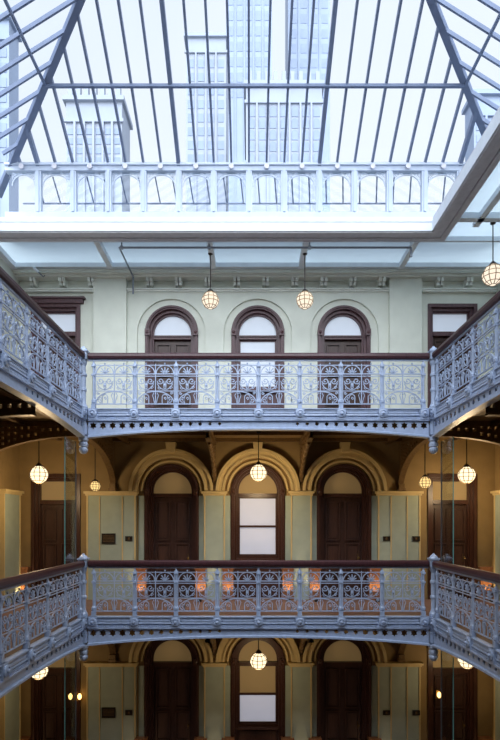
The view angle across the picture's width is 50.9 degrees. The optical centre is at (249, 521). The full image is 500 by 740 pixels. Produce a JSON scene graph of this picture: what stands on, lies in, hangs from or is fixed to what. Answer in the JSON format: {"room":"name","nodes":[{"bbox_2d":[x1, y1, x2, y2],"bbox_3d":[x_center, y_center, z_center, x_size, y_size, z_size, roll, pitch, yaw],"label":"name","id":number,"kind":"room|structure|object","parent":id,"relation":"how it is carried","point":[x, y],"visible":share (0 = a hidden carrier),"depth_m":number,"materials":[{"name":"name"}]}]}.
{"room":"building atrium","nodes":[
{"label":"building atrium","id":0,"kind":"room"},
{"bbox_2d":[0,257,18,490],"bbox_3d":[-5.795,0.020,4.900,0.350,12.000,15.800,0,0,0],"label":"wall","id":1,"kind":"structure","parent":0,"point":[9,458],"depth_m":12.27,"materials":[{"name":"beige paint"}]},
{"bbox_2d":[0,489,23,739],"bbox_3d":[-5.535,2.640,7.735,0.170,6.760,9.890,0,0,0],"label":"trim","id":2,"kind":"structure","parent":1,"relation":"attached to","point":[10,500],"depth_m":12.12,"materials":[{"name":"beige paint"}]},
{"bbox_2d":[0,427,76,451],"bbox_3d":[-4.545,-1.377,10.480,2.210,1.255,0.168,0,0,0],"label":"bracket","id":3,"kind":"object","parent":1,"relation":"attached to","point":[47,434],"visible":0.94,"depth_m":10.45,"materials":[{"name":"brown metal"}]},
{"bbox_2d":[0,106,499,240],"bbox_3d":[-0.745,-6.120,6.585,9.750,0.320,9.170,0,0,0],"label":"trim","id":4,"kind":"structure","parent":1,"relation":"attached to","point":[485,156],"depth_m":10.78,"materials":[{"name":"white paint"}]},
{"bbox_2d":[0,161,499,268],"bbox_3d":[0.175,-6.020,7.400,11.590,0.120,10.800,0,0,0],"label":"ceiling","id":5,"kind":"structure","parent":0,"point":[468,245],"depth_m":11.83,"materials":[{"name":"white paint"}]},
{"bbox_2d":[202,253,218,309],"bbox_3d":[-0.880,-5.361,11.670,0.384,1.238,0.369,0,0,-9],"label":"pendant lantern","id":6,"kind":"object","parent":5,"relation":"hanging from","point":[210,300],"visible":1,"depth_m":11.56,"materials":[{"name":"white glass"}]},
{"bbox_2d":[0,0,499,216],"bbox_3d":[0.100,-8.414,8.766,11.622,4.408,6.333,0,0,0],"label":"skylight","id":7,"kind":"object","parent":5,"relation":"on","point":[36,168],"visible":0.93,"depth_m":10.70,"materials":[{"name":"glass"}]},
{"bbox_2d":[118,242,411,293],"bbox_3d":[0.330,-5.730,11.904,6.300,0.540,1.367,0,0,0],"label":"pipe","id":8,"kind":"object","parent":5,"relation":"hanging from","point":[121,247],"visible":1,"depth_m":11.24,"materials":[{"name":"grey metal"}]},
{"bbox_2d":[296,253,312,309],"bbox_3d":[1.220,-5.361,11.670,0.384,1.238,0.369,0,0,-9],"label":"pendant lantern","id":9,"kind":"object","parent":5,"relation":"hanging from","point":[304,300],"visible":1,"depth_m":11.57,"materials":[{"name":"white glass"}]},
{"bbox_2d":[482,222,499,286],"bbox_3d":[4.850,-5.354,10.480,0.415,1.252,0.398,0,0,-9],"label":"pendant lantern","id":10,"kind":"object","parent":5,"relation":"hanging from","point":[490,276],"visible":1,"depth_m":10.40,"materials":[{"name":"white glass"}]},
{"bbox_2d":[0,387,499,443],"bbox_3d":[0.175,-2.080,7.200,11.590,0.360,11.200,0,0,0],"label":"floor","id":11,"kind":"structure","parent":0,"point":[41,419],"depth_m":11.65,"materials":[{"name":"stone"}]},
{"bbox_2d":[0,402,35,417],"bbox_3d":[-4.545,-1.377,8.380,2.210,1.255,0.168,0,0,0],"label":"bracket","id":12,"kind":"object","parent":11,"relation":"attached to","point":[25,410],"visible":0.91,"depth_m":8.34,"materials":[{"name":"brown metal"}]},
{"bbox_2d":[29,441,48,483],"bbox_3d":[-4.470,-1.411,11.120,0.384,1.198,0.369,0,0,-9],"label":"pendant lantern","id":13,"kind":"object","parent":11,"relation":"hanging from","point":[38,474],"visible":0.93,"depth_m":11.01,"materials":[{"name":"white glass"}]},
{"bbox_2d":[0,266,86,436],"bbox_3d":[-3.300,-2.526,6.997,0.220,1.698,6.798,0,0,0],"label":"balustrade","id":14,"kind":"object","parent":11,"relation":"attached to","point":[16,378],"visible":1,"depth_m":8.25,"materials":[{"name":"grey metal"}]},
{"bbox_2d":[78,346,89,453],"bbox_3d":[-3.330,-2.435,10.500,0.200,2.150,0.200,0,0,0],"label":"newel post","id":15,"kind":"object","parent":11,"relation":"on","point":[83,441],"visible":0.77,"depth_m":10.45,"materials":[{"name":"grey metal"}]},
{"bbox_2d":[90,449,100,490],"bbox_3d":[-3.540,-1.355,12.000,0.243,1.309,0.234,0,0,-9],"label":"pendant lantern","id":16,"kind":"object","parent":11,"relation":"hanging from","point":[95,485],"visible":0.97,"depth_m":11.95,"materials":[{"name":"white glass"}]},
{"bbox_2d":[250,431,266,481],"bbox_3d":[0.190,-1.456,11.670,0.384,1.108,0.369,0,0,-9],"label":"pendant lantern","id":17,"kind":"object","parent":11,"relation":"hanging from","point":[258,472],"visible":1,"depth_m":11.56,"materials":[{"name":"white glass"}]},
{"bbox_2d":[88,353,429,438],"bbox_3d":[0.173,-2.526,10.470,6.798,1.698,0.220,0,0,0],"label":"balustrade","id":18,"kind":"object","parent":11,"relation":"on","point":[258,418],"visible":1,"depth_m":10.47,"materials":[{"name":"grey metal"}]},
{"bbox_2d":[419,444,431,488],"bbox_3d":[4.000,-1.386,12.000,0.283,1.248,0.273,0,0,-9],"label":"pendant lantern","id":19,"kind":"object","parent":11,"relation":"hanging from","point":[425,482],"visible":0.94,"depth_m":11.94,"materials":[{"name":"white glass"}]},
{"bbox_2d":[427,346,438,453],"bbox_3d":[3.670,-2.435,10.500,0.200,2.150,0.200,0,0,0],"label":"newel post","id":20,"kind":"object","parent":11,"relation":"on","point":[433,441],"visible":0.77,"depth_m":10.45,"materials":[{"name":"grey metal"}]},
{"bbox_2d":[430,290,499,436],"bbox_3d":[3.640,-2.526,6.991,0.220,1.698,6.798,0,0,0],"label":"balustrade","id":21,"kind":"object","parent":11,"relation":"on","point":[482,392],"visible":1,"depth_m":8.79,"materials":[{"name":"grey metal"}]},
{"bbox_2d":[457,439,475,483],"bbox_3d":[4.850,-1.436,11.750,0.384,1.148,0.369,0,0,-9],"label":"pendant lantern","id":22,"kind":"object","parent":11,"relation":"hanging from","point":[466,475],"visible":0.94,"depth_m":11.65,"materials":[{"name":"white glass"}]},
{"bbox_2d":[441,427,499,445],"bbox_3d":[4.890,-1.377,10.480,2.220,1.255,0.168,0,0,0],"label":"bracket","id":23,"kind":"object","parent":11,"relation":"attached to","point":[469,434],"visible":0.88,"depth_m":10.45,"materials":[{"name":"brown metal"}]},
{"bbox_2d":[485,402,499,416],"bbox_3d":[4.890,-1.377,8.380,2.220,1.255,0.168,0,0,0],"label":"bracket","id":24,"kind":"object","parent":11,"relation":"attached to","point":[494,411],"visible":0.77,"depth_m":8.34,"materials":[{"name":"brown metal"}]},
{"bbox_2d":[2,599,499,658],"bbox_3d":[0.175,2.060,7.200,11.590,0.360,11.200,0,0,0],"label":"floor","id":25,"kind":"structure","parent":0,"point":[427,602],"depth_m":11.28,"materials":[{"name":"metal"}]},
{"bbox_2d":[32,667,48,679],"bbox_3d":[-4.470,2.729,11.120,0.384,1.198,0.369,0,0,-9],"label":"pendant lantern","id":26,"kind":"object","parent":25,"relation":"hanging from","point":[40,675],"visible":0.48,"depth_m":11.01,"materials":[{"name":"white glass"}]},
{"bbox_2d":[0,561,86,697],"bbox_3d":[-3.300,1.614,6.997,0.220,1.698,6.798,0,0,0],"label":"balustrade","id":27,"kind":"object","parent":25,"relation":"on","point":[15,669],"visible":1,"depth_m":8.24,"materials":[{"name":"grey metal"}]},
{"bbox_2d":[64,436,75,604],"bbox_3d":[-3.465,0.138,10.132,0.020,3.475,0.620,0,0,0],"label":"glass screen","id":28,"kind":"object","parent":25,"relation":"on","point":[64,436],"visible":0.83,"depth_m":10.43,"materials":[{"name":"glass"}]},
{"bbox_2d":[77,553,89,660],"bbox_3d":[-3.330,1.705,10.500,0.200,2.150,0.200,0,0,0],"label":"newel post","id":29,"kind":"object","parent":25,"relation":"on","point":[83,652],"visible":0.75,"depth_m":10.45,"materials":[{"name":"grey metal"}]},
{"bbox_2d":[250,638,266,669],"bbox_3d":[0.190,2.704,11.670,0.384,1.148,0.369,0,0,-9],"label":"pendant lantern","id":30,"kind":"object","parent":25,"relation":"hanging from","point":[258,661],"visible":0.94,"depth_m":11.55,"materials":[{"name":"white glass"}]},
{"bbox_2d":[88,560,429,645],"bbox_3d":[0.173,1.614,10.470,6.798,1.698,0.220,0,0,0],"label":"balustrade","id":31,"kind":"object","parent":25,"relation":"on","point":[258,626],"visible":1,"depth_m":10.47,"materials":[{"name":"grey metal"}]},
{"bbox_2d":[427,553,439,660],"bbox_3d":[3.670,1.705,10.500,0.200,2.150,0.200,0,0,0],"label":"newel post","id":32,"kind":"object","parent":25,"relation":"on","point":[433,652],"visible":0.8,"depth_m":10.45,"materials":[{"name":"grey metal"}]},
{"bbox_2d":[441,436,453,613],"bbox_3d":[3.805,0.138,10.132,0.020,3.475,0.620,0,0,0],"label":"glass screen","id":33,"kind":"object","parent":25,"relation":"on","point":[453,436],"visible":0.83,"depth_m":10.43,"materials":[{"name":"clear glass"}]},
{"bbox_2d":[430,561,499,681],"bbox_3d":[3.640,1.614,6.991,0.220,1.698,6.798,0,0,0],"label":"balustrade","id":34,"kind":"object","parent":25,"relation":"on","point":[487,655],"visible":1,"depth_m":8.75,"materials":[{"name":"grey metal"}]},
{"bbox_2d":[457,654,474,668],"bbox_3d":[4.850,2.704,11.750,0.384,1.148,0.369,0,0,-9],"label":"pendant lantern","id":35,"kind":"object","parent":25,"relation":"hanging from","point":[463,664],"visible":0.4,"depth_m":11.64,"materials":[{"name":"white glass"}]},
{"bbox_2d":[19,281,494,739],"bbox_3d":[0.175,-0.155,12.975,12.290,12.350,0.350,0,0,0],"label":"wall","id":36,"kind":"structure","parent":0,"point":[480,454],"depth_m":12.80,"materials":[{"name":"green paint"}]},
{"bbox_2d":[33,267,44,276],"bbox_3d":[-4.965,-5.888,12.377,0.087,0.165,0.332,0,0,35],"label":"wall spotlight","id":37,"kind":"object","parent":36,"relation":"attached to","point":[34,268],"visible":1,"depth_m":12.30,"materials":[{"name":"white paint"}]},
{"bbox_2d":[16,474,80,601],"bbox_3d":[-4.909,0.355,12.851,1.550,3.050,0.645,0,0,-18],"label":"door","id":38,"kind":"structure","parent":36,"relation":"in","point":[47,498],"depth_m":12.99,"materials":[{"name":"brown wood"}]},
{"bbox_2d":[42,482,74,499],"bbox_3d":[-4.730,-0.770,13.008,0.860,0.460,0.015,0,0,0],"label":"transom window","id":39,"kind":"structure","parent":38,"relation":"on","point":[50,490],"depth_m":13.00,"materials":[{"name":"beige glass"}]},
{"bbox_2d":[21,647,80,739],"bbox_3d":[-4.909,4.495,12.851,1.550,3.050,0.645,0,0,-18],"label":"door","id":40,"kind":"structure","parent":36,"relation":"in","point":[47,693],"depth_m":12.99,"materials":[{"name":"brown wood"}]},
{"bbox_2d":[48,652,74,666],"bbox_3d":[-4.730,3.370,13.008,0.860,0.460,0.015,0,0,0],"label":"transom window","id":41,"kind":"structure","parent":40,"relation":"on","point":[69,659],"depth_m":13.00,"materials":[{"name":"glass"}]},
{"bbox_2d":[30,296,85,401],"bbox_3d":[-4.730,-3.855,12.885,1.460,3.190,0.430,0,0,0],"label":"door","id":42,"kind":"structure","parent":36,"relation":"in","point":[65,311],"depth_m":12.84,"materials":[{"name":"brown wood"}]},
{"bbox_2d":[42,314,74,331],"bbox_3d":[-4.730,-4.910,13.008,0.860,0.460,0.015,0,0,0],"label":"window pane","id":43,"kind":"object","parent":42,"relation":"on","point":[66,322],"depth_m":13.00,"materials":[{"name":"white glass"}]},
{"bbox_2d":[68,691,81,700],"bbox_3d":[-4.220,4.230,12.705,0.320,0.220,0.190,0,0,0],"label":"wall sconce","id":44,"kind":"object","parent":36,"relation":"attached to","point":[78,696],"visible":0.96,"depth_m":12.66,"materials":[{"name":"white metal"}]},
{"bbox_2d":[87,423,116,490],"bbox_3d":[-3.330,-1.377,11.717,0.168,1.255,2.215,0,0,0],"label":"bracket","id":45,"kind":"object","parent":36,"relation":"attached to","point":[105,446],"visible":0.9,"depth_m":12.31,"materials":[{"name":"brown metal"}]},
{"bbox_2d":[87,628,116,662],"bbox_3d":[-3.330,2.763,11.717,0.168,1.255,2.215,0,0,0],"label":"bracket","id":46,"kind":"object","parent":36,"relation":"attached to","point":[112,657],"visible":0.14,"depth_m":12.66,"materials":[{"name":"brown wood"}]},
{"bbox_2d":[102,533,115,543],"bbox_3d":[-3.420,0.402,12.695,0.330,0.250,0.030,0,0,0],"label":"air vent","id":47,"kind":"object","parent":36,"relation":"attached to","point":[107,538],"visible":1,"depth_m":12.69,"materials":[{"name":"brown metal"}]},
{"bbox_2d":[102,707,115,717],"bbox_3d":[-3.420,4.610,12.695,0.330,0.250,0.030,0,0,0],"label":"air vent","id":48,"kind":"object","parent":36,"relation":"attached to","point":[107,712],"visible":1,"depth_m":12.69,"materials":[{"name":"brown metal"}]},
{"bbox_2d":[125,536,131,540],"bbox_3d":[-2.930,0.402,12.693,0.170,0.120,0.035,0,0,0],"label":"wall plate","id":49,"kind":"object","parent":36,"relation":"attached to","point":[127,538],"visible":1,"depth_m":12.68,"materials":[{"name":"brown metal"}]},
{"bbox_2d":[125,710,131,714],"bbox_3d":[-2.930,4.610,12.693,0.170,0.120,0.035,0,0,0],"label":"wall plate","id":50,"kind":"object","parent":36,"relation":"attached to","point":[127,712],"visible":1,"depth_m":12.68,"materials":[{"name":"brown metal"}]},
{"bbox_2d":[134,639,206,739],"bbox_3d":[-1.910,4.372,12.716,1.750,3.295,0.768,0,0,0],"label":"door","id":51,"kind":"structure","parent":36,"relation":"in","point":[171,667],"depth_m":12.99,"materials":[{"name":"brown wood"}]},
{"bbox_2d":[136,464,206,601],"bbox_3d":[-1.910,0.233,12.716,1.750,3.295,0.768,0,0,0],"label":"door","id":52,"kind":"structure","parent":36,"relation":"in","point":[171,491],"depth_m":12.99,"materials":[{"name":"brown wood"}]},
{"bbox_2d":[145,305,197,407],"bbox_3d":[-1.910,-3.768,12.898,1.290,3.015,0.405,0,0,0],"label":"door","id":53,"kind":"structure","parent":36,"relation":"in","point":[170,328],"depth_m":12.98,"materials":[{"name":"brown wood"}]},
{"bbox_2d":[205,431,216,490],"bbox_3d":[-0.860,-1.377,11.717,0.132,1.255,2.215,0,0,0],"label":"bracket","id":54,"kind":"object","parent":36,"relation":"attached to","point":[211,444],"visible":0.96,"depth_m":12.00,"materials":[{"name":"brown metal"}]},
{"bbox_2d":[205,630,216,662],"bbox_3d":[-0.860,2.763,11.717,0.132,1.255,2.215,0,0,0],"label":"bracket","id":55,"kind":"object","parent":36,"relation":"attached to","point":[207,640],"visible":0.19,"depth_m":12.53,"materials":[{"name":"brown wood"}]},
{"bbox_2d":[88,496,418,599],"bbox_3d":[0.085,0.620,12.755,8.070,2.520,0.090,0,0,0],"label":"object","id":56,"kind":"structure","parent":36,"relation":"attached to","point":[110,506],"depth_m":12.71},
{"bbox_2d":[88,666,418,739],"bbox_3d":[0.085,4.760,12.755,8.070,2.520,0.090,0,0,0],"label":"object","id":57,"kind":"structure","parent":36,"relation":"attached to","point":[110,677],"depth_m":12.71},
{"bbox_2d":[83,442,423,599],"bbox_3d":[0.085,-0.018,12.690,8.190,3.795,0.220,0,0,0],"label":"trim","id":58,"kind":"structure","parent":36,"relation":"attached to","point":[170,451],"depth_m":12.69,"materials":[{"name":"beige paint"}]},
{"bbox_2d":[83,630,423,739],"bbox_3d":[0.085,4.122,12.690,8.190,3.795,0.220,0,0,0],"label":"trim","id":59,"kind":"structure","parent":36,"relation":"attached to","point":[380,650],"depth_m":12.69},
{"bbox_2d":[12,269,496,292],"bbox_3d":[0.175,-5.780,12.589,11.590,0.400,0.422,0,0,0],"label":"trim","id":60,"kind":"structure","parent":36,"relation":"attached to","point":[63,276],"depth_m":12.58,"materials":[{"name":"grey paint"}]},
{"bbox_2d":[93,278,421,407],"bbox_3d":[0.185,-4.080,12.715,7.910,3.640,0.170,0,0,0],"label":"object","id":61,"kind":"structure","parent":36,"relation":"attached to","point":[118,313],"depth_m":12.74,"materials":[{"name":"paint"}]},
{"bbox_2d":[221,464,293,601],"bbox_3d":[0.190,0.233,12.716,1.750,3.295,0.768,0,0,0],"label":"window","id":62,"kind":"structure","parent":36,"relation":"in","point":[257,508],"depth_m":12.96,"materials":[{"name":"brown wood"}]},
{"bbox_2d":[221,638,293,739],"bbox_3d":[0.190,4.372,12.716,1.750,3.295,0.768,0,0,0],"label":"window","id":63,"kind":"structure","parent":36,"relation":"in","point":[257,696],"depth_m":12.97,"materials":[{"name":"brown wood"}]},
{"bbox_2d":[231,305,283,407],"bbox_3d":[0.190,-3.768,12.898,1.290,3.015,0.405,0,0,0],"label":"window","id":64,"kind":"structure","parent":36,"relation":"in","point":[257,328],"depth_m":12.94,"materials":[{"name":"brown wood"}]},
{"bbox_2d":[299,431,313,490],"bbox_3d":[1.240,-1.377,11.717,0.132,1.255,2.215,0,0,0],"label":"bracket","id":65,"kind":"object","parent":36,"relation":"attached to","point":[305,443],"visible":0.91,"depth_m":11.99,"materials":[{"name":"brown metal"}]},
{"bbox_2d":[299,630,313,662],"bbox_3d":[1.240,2.763,11.717,0.132,1.255,2.215,0,0,0],"label":"bracket","id":66,"kind":"object","parent":36,"relation":"attached to","point":[302,640],"visible":0.24,"depth_m":12.42,"materials":[{"name":"brown wood"}]},
{"bbox_2d":[317,305,370,407],"bbox_3d":[2.290,-3.768,12.898,1.290,3.015,0.405,0,0,0],"label":"door","id":67,"kind":"structure","parent":36,"relation":"in","point":[343,328],"depth_m":12.96,"materials":[{"name":"brown wood"}]},
{"bbox_2d":[308,464,380,601],"bbox_3d":[2.290,0.233,12.716,1.750,3.295,0.768,0,0,0],"label":"door","id":68,"kind":"structure","parent":36,"relation":"in","point":[344,491],"depth_m":12.99,"materials":[{"name":"brown wood"}]},
{"bbox_2d":[308,639,381,739],"bbox_3d":[2.290,4.372,12.716,1.750,3.295,0.768,0,0,0],"label":"door","id":69,"kind":"structure","parent":36,"relation":"in","point":[343,666],"depth_m":12.99,"materials":[{"name":"brown wood"}]},
{"bbox_2d":[383,536,389,540],"bbox_3d":[3.300,0.402,12.693,0.170,0.110,0.035,0,0,0],"label":"wall plate","id":70,"kind":"object","parent":36,"relation":"attached to","point":[385,538],"visible":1,"depth_m":12.68,"materials":[{"name":"brown metal"}]},
{"bbox_2d":[383,710,389,714],"bbox_3d":[3.300,4.610,12.693,0.170,0.110,0.035,0,0,0],"label":"wall plate","id":71,"kind":"object","parent":36,"relation":"attached to","point":[385,712],"visible":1,"depth_m":12.68,"materials":[{"name":"brown metal"}]},
{"bbox_2d":[397,423,429,490],"bbox_3d":[3.670,-1.377,11.717,0.168,1.255,2.215,0,0,0],"label":"bracket","id":72,"kind":"object","parent":36,"relation":"attached to","point":[409,446],"visible":0.83,"depth_m":12.27,"materials":[{"name":"beige paint"}]},
{"bbox_2d":[397,629,429,662],"bbox_3d":[3.670,2.763,11.717,0.168,1.255,2.215,0,0,0],"label":"bracket","id":73,"kind":"object","parent":36,"relation":"attached to","point":[401,657],"visible":0.1,"depth_m":12.66,"materials":[{"name":"brown metal"}]},
{"bbox_2d":[412,536,419,540],"bbox_3d":[4.020,0.402,12.693,0.180,0.120,0.035,0,0,0],"label":"wall plate","id":74,"kind":"object","parent":36,"relation":"attached to","point":[414,538],"visible":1,"depth_m":12.68,"materials":[{"name":"brown metal"}]},
{"bbox_2d":[412,710,419,714],"bbox_3d":[4.020,4.610,12.693,0.180,0.120,0.035,0,0,0],"label":"wall plate","id":75,"kind":"object","parent":36,"relation":"attached to","point":[414,712],"visible":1,"depth_m":12.68,"materials":[{"name":"brown metal"}]},
{"bbox_2d":[428,304,477,407],"bbox_3d":[4.930,-3.785,12.930,1.200,3.050,0.340,0,0,0],"label":"door","id":76,"kind":"structure","parent":36,"relation":"in","point":[444,320],"depth_m":12.94,"materials":[{"name":"brown wood"}]},
{"bbox_2d":[433,314,465,331],"bbox_3d":[4.930,-4.910,13.008,0.860,0.460,0.015,0,0,0],"label":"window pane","id":77,"kind":"object","parent":76,"relation":"on","point":[441,322],"depth_m":13.00,"materials":[{"name":"white glass"}]},
{"bbox_2d":[428,474,492,601],"bbox_3d":[5.109,0.355,12.851,1.550,3.050,0.645,0,0,18],"label":"door","id":78,"kind":"structure","parent":36,"relation":"in","point":[465,495],"depth_m":12.96,"materials":[{"name":"brown wood"}]},
{"bbox_2d":[428,645,492,739],"bbox_3d":[5.109,4.495,12.851,1.550,3.050,0.645,0,0,18],"label":"door","id":79,"kind":"structure","parent":36,"relation":"in","point":[465,680],"depth_m":12.99,"materials":[{"name":"brown wood"}]},
{"bbox_2d":[435,689,440,698],"bbox_3d":[4.560,4.190,12.705,0.100,0.220,0.190,0,0,0],"label":"wall sconce","id":80,"kind":"object","parent":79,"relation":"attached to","point":[437,691],"visible":0.97,"depth_m":12.73,"materials":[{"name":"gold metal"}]},
{"bbox_2d":[433,650,460,666],"bbox_3d":[4.930,3.370,13.008,0.860,0.460,0.015,0,0,0],"label":"transom window","id":81,"kind":"structure","parent":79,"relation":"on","point":[447,659],"depth_m":13.00,"materials":[{"name":"glass"}]},
{"bbox_2d":[433,482,465,499],"bbox_3d":[4.930,-0.770,13.008,0.860,0.460,0.015,0,0,0],"label":"transom window","id":82,"kind":"structure","parent":0,"point":[447,487],"depth_m":13.00,"materials":[{"name":"beige glass"}]},
{"bbox_2d":[495,283,499,490],"bbox_3d":[6.145,0.020,4.900,0.350,12.000,15.800,0,0,0],"label":"wall","id":83,"kind":"structure","parent":0,"point":[497,447],"depth_m":12.66,"materials":[{"name":"beige paint"}]},
{"bbox_2d":[490,490,499,739],"bbox_3d":[5.885,2.640,7.735,0.170,6.760,9.890,0,0,0],"label":"trim","id":84,"kind":"structure","parent":83,"relation":"attached to","point":[496,494],"depth_m":12.47,"materials":[{"name":"beige paint"}]},
{"bbox_3d":[0.175,6.170,4.900,12.290,0.300,16.500,0,0,0],"label":"floor","id":85,"kind":"structure","parent":0,"visible":0},
{"bbox_2d":[64,651,75,739],"bbox_3d":[-3.465,4.277,10.132,0.020,3.475,0.620,0,0,0],"label":"glass screen","id":86,"kind":"object","parent":85,"relation":"on","point":[75,651],"visible":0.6,"depth_m":10.43,"materials":[{"name":"clear glass"}]},
{"bbox_2d":[441,650,453,739],"bbox_3d":[3.805,4.277,10.132,0.020,3.475,0.620,0,0,0],"label":"glass screen","id":87,"kind":"object","parent":85,"relation":"on","point":[441,650],"visible":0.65,"depth_m":10.43,"materials":[{"name":"clear glass"}]},
{"label":"outside","id":88,"kind":"structure","parent":0,"visible":0},
{"bbox_3d":[0.000,16.030,128.000,320.000,0.300,224.000,0,0,0],"label":"ground","id":89,"kind":"structure","parent":88,"visible":0},
{"bbox_2d":[0,12,21,216],"bbox_3d":[-29.486,-20.996,61.200,4.486,73.751,3.200,0,0,0],"label":"tower","id":90,"kind":"structure","parent":89,"relation":"on","point":[9,202],"depth_m":60.01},
{"bbox_2d":[62,89,132,211],"bbox_3d":[-17.829,-17.060,61.950,7.000,65.880,4.700,0,0,0],"label":"tower","id":91,"kind":"structure","parent":89,"relation":"on","point":[86,101],"depth_m":60.01,"materials":[{"name":"stone"}]},
{"bbox_2d":[184,32,228,211],"bbox_3d":[-6.705,-29.186,84.950,6.695,90.132,10.700,0,0,0],"label":"tower","id":92,"kind":"structure","parent":89,"relation":"on","point":[218,64],"depth_m":80.00,"materials":[{"name":"stone"}]},
{"bbox_2d":[226,0,271,364],"bbox_3d":[-0.210,-63.758,115.950,10.238,159.275,12.700,0,0,0],"label":"tower","id":93,"kind":"structure","parent":89,"relation":"on","point":[238,9],"depth_m":109.99,"materials":[{"name":"white"}]},
{"bbox_2d":[244,71,324,364],"bbox_3d":[4.533,-22.127,76.950,10.733,76.013,14.700,0,0,0],"label":"tower","id":94,"kind":"structure","parent":89,"relation":"on","point":[258,97],"depth_m":70.00,"materials":[{"name":"stone"}]},
{"bbox_2d":[285,0,329,211],"bbox_3d":[14.048,-68.739,129.950,10.600,169.237,10.700,0,0,0],"label":"tower","id":95,"kind":"structure","parent":89,"relation":"on","point":[302,9],"depth_m":125.00,"materials":[{"name":"glass"}]},
{"bbox_2d":[462,89,499,161],"bbox_3d":[28.800,-16.653,61.200,7.000,65.066,3.200,0,0,0],"label":"tower","id":96,"kind":"structure","parent":89,"relation":"on","point":[493,95],"depth_m":60.01,"materials":[{"name":"white"}]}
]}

